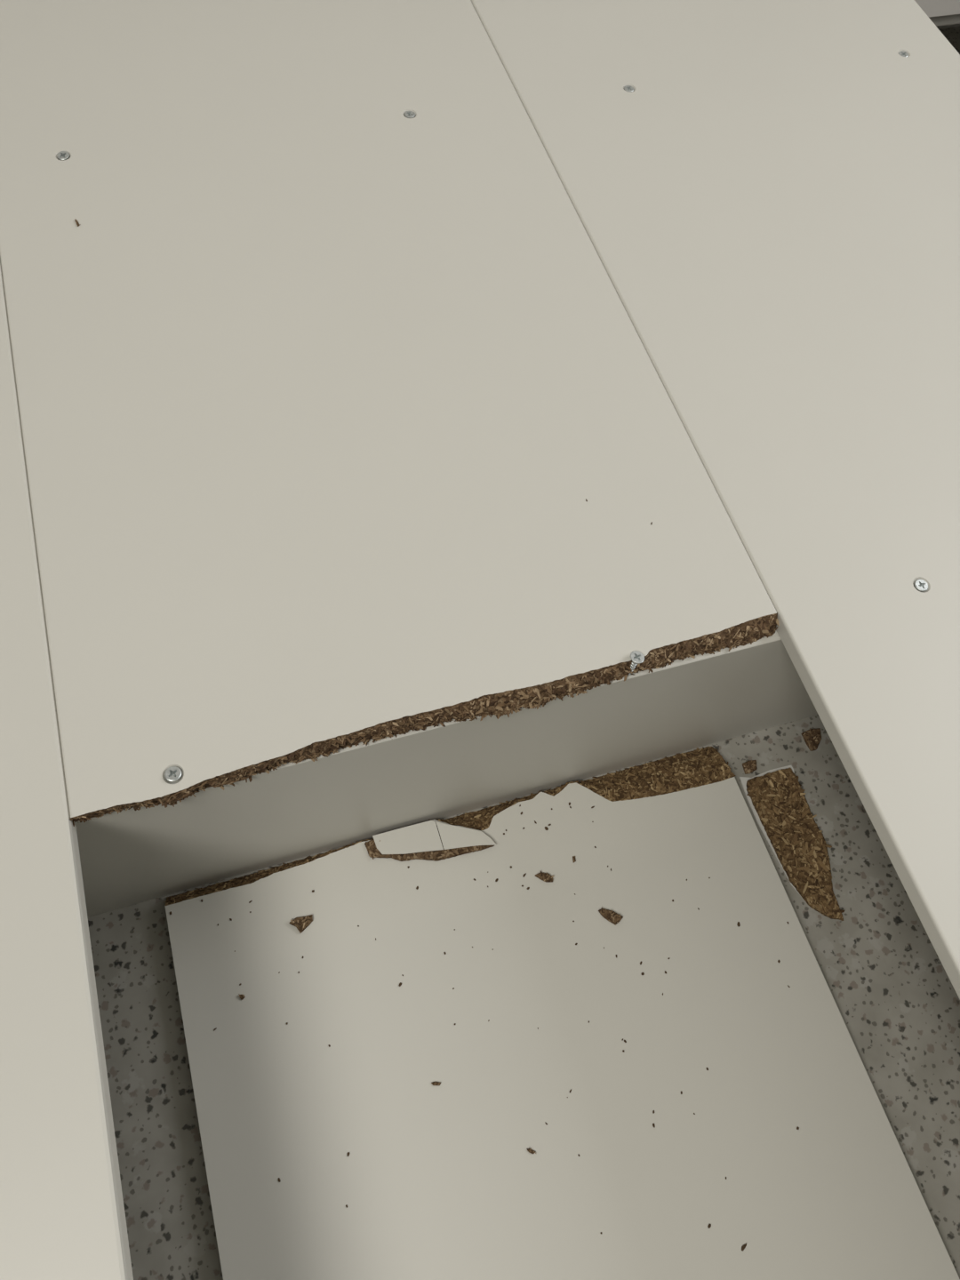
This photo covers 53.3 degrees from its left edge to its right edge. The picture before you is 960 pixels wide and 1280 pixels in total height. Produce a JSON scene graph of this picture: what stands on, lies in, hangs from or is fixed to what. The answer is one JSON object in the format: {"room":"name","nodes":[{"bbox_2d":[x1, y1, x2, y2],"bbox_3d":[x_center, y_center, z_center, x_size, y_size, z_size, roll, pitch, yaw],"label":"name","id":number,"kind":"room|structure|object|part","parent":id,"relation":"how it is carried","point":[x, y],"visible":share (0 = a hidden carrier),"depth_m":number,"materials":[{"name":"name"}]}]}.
{"room":"storage room","nodes":[
{"label":"storage room","id":0,"kind":"room"},
{"bbox_2d":[87,26,959,1279],"bbox_3d":[0.369,1.062,0.455,6.800,0.050,4.335,-14,65,-12],"label":"floor","id":1,"kind":"structure","parent":0,"point":[895,998],"depth_m":0.79,"materials":[{"name":"concrete"}]},
{"bbox_2d":[75,630,817,917],"bbox_3d":[-0.013,0.140,0.741,1.504,0.227,1.977,-14,65,-12],"label":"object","id":2,"kind":"object","parent":1,"relation":"on","point":[360,792],"visible":0.17,"depth_m":0.74,"materials":[{"name":"white laminate"}]},
{"bbox_2d":[0,256,133,1279],"bbox_3d":[-0.482,0.199,0.532,0.500,0.016,1.985,-14,65,-12],"label":"board","id":3,"kind":"object","parent":2,"relation":"on","point":[62,1215],"visible":1,"depth_m":0.55,"materials":[{"name":"white laminate"}]},
{"bbox_2d":[0,0,778,826],"bbox_3d":[-0.157,-0.352,0.849,0.503,0.034,0.964,-14,65,-12],"label":"board","id":4,"kind":"object","parent":2,"relation":"on","point":[328,372],"visible":1,"depth_m":0.76,"materials":[{"name":"white laminate"}]},
{"bbox_2d":[470,0,959,999],"bbox_3d":[0.472,-0.027,0.740,0.503,0.030,1.985,-14,65,-12],"label":"board","id":5,"kind":"object","parent":2,"relation":"on","point":[767,192],"visible":1,"depth_m":0.85,"materials":[{"name":"white laminate"}]},
{"bbox_2d":[164,746,959,1279],"bbox_3d":[0.125,0.581,0.647,0.521,0.020,0.997,-14,65,-12],"label":"board","id":6,"kind":"object","parent":1,"relation":"on","point":[442,1181],"visible":0.99,"depth_m":0.76,"materials":[{"name":"white laminate"}]},
{"bbox_2d":[289,914,312,933],"bbox_3d":[-0.147,0.231,0.789,0.014,0.005,0.017,37,66,13],"label":"chip","id":7,"kind":"object","parent":6,"relation":"on","point":[301,923],"visible":1,"depth_m":0.79,"materials":[{"name":"brown wood"}]},
{"bbox_2d":[364,820,495,861],"bbox_3d":[-0.043,0.175,0.826,0.108,0.006,0.038,-14,65,-12],"label":"fragment","id":8,"kind":"object","parent":6,"relation":"on","point":[428,841],"visible":1,"depth_m":0.82,"materials":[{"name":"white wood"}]},
{"bbox_2d":[431,1081,440,1085],"bbox_3d":[-0.034,0.344,0.742,0.008,0.002,0.003,3,63,-4],"label":"chip","id":9,"kind":"object","parent":6,"relation":"on","point":[433,1083],"visible":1,"depth_m":0.74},
{"bbox_2d":[526,1147,535,1153],"bbox_3d":[0.039,0.388,0.726,0.008,0.002,0.003,25,63,8],"label":"chip","id":10,"kind":"object","parent":6,"relation":"on","point":[530,1150],"visible":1,"depth_m":0.72,"materials":[{"name":"brown wood"}]},
{"bbox_2d":[535,871,554,882],"bbox_3d":[0.055,0.203,0.821,0.017,0.004,0.008,21,63,6],"label":"chip","id":11,"kind":"object","parent":6,"relation":"on","point":[546,877],"visible":1,"depth_m":0.82,"materials":[{"name":"brown wood"}]},
{"bbox_2d":[598,907,623,925],"bbox_3d":[0.110,0.233,0.810,0.021,0.005,0.009,29,64,10],"label":"chip","id":12,"kind":"object","parent":6,"relation":"on","point":[610,916],"visible":1,"depth_m":0.81,"materials":[{"name":"brown wood"}]},
{"bbox_2d":[741,1243,746,1251],"bbox_3d":[0.196,0.449,0.708,0.007,0.001,0.003,-39,72,-21],"label":"crumb","id":13,"kind":"object","parent":6,"relation":"on","point":[743,1247],"visible":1,"depth_m":0.71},
{"bbox_2d":[742,760,757,774],"bbox_3d":[0.255,0.119,0.901,0.015,0.004,0.012,-14,65,-12],"label":"chip","id":14,"kind":"object","parent":1,"relation":"on","point":[749,766],"visible":1,"depth_m":0.90,"materials":[{"name":"brown wood"}]},
{"bbox_2d":[739,765,844,920],"bbox_3d":[0.289,0.185,0.868,0.057,0.008,0.148,-14,65,-12],"label":"chunk","id":15,"kind":"object","parent":1,"relation":"on","point":[777,801],"visible":1,"depth_m":0.87,"materials":[{"name":"brown wood"}]},
{"bbox_2d":[800,728,821,751],"bbox_3d":[0.321,0.094,0.919,0.020,0.006,0.022,-14,65,-12],"label":"chip","id":16,"kind":"object","parent":1,"relation":"on","point":[812,737],"visible":1,"depth_m":0.92,"materials":[{"name":"brown wood"}]},
{"bbox_2d":[914,0,959,26],"bbox_3d":[0.859,-1.005,1.186,0.825,0.620,0.250,-14,65,-12],"label":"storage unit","id":17,"kind":"object","parent":1,"relation":"on","point":[941,12],"visible":0.02,"depth_m":1.17,"materials":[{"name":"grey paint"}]},
{"bbox_3d":[0.901,-0.948,1.054,0.825,0.432,0.016,-14,65,-12],"label":"panel","id":18,"kind":"part","parent":17,"relation":"part of","materials":[{"name":"white laminate"}]},
{"bbox_3d":[0.881,-0.851,1.258,0.825,0.015,0.018,-14,65,-12],"label":"rail","id":19,"kind":"part","parent":17,"relation":"part of","materials":[{"name":"grey paint"}]},
{"bbox_2d":[936,24,959,29],"bbox_3d":[-0.152,-1.363,0.164,6.800,2.600,0.100,-14,65,-12],"label":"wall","id":20,"kind":"structure","parent":0,"point":[954,25],"depth_m":1.50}
]}

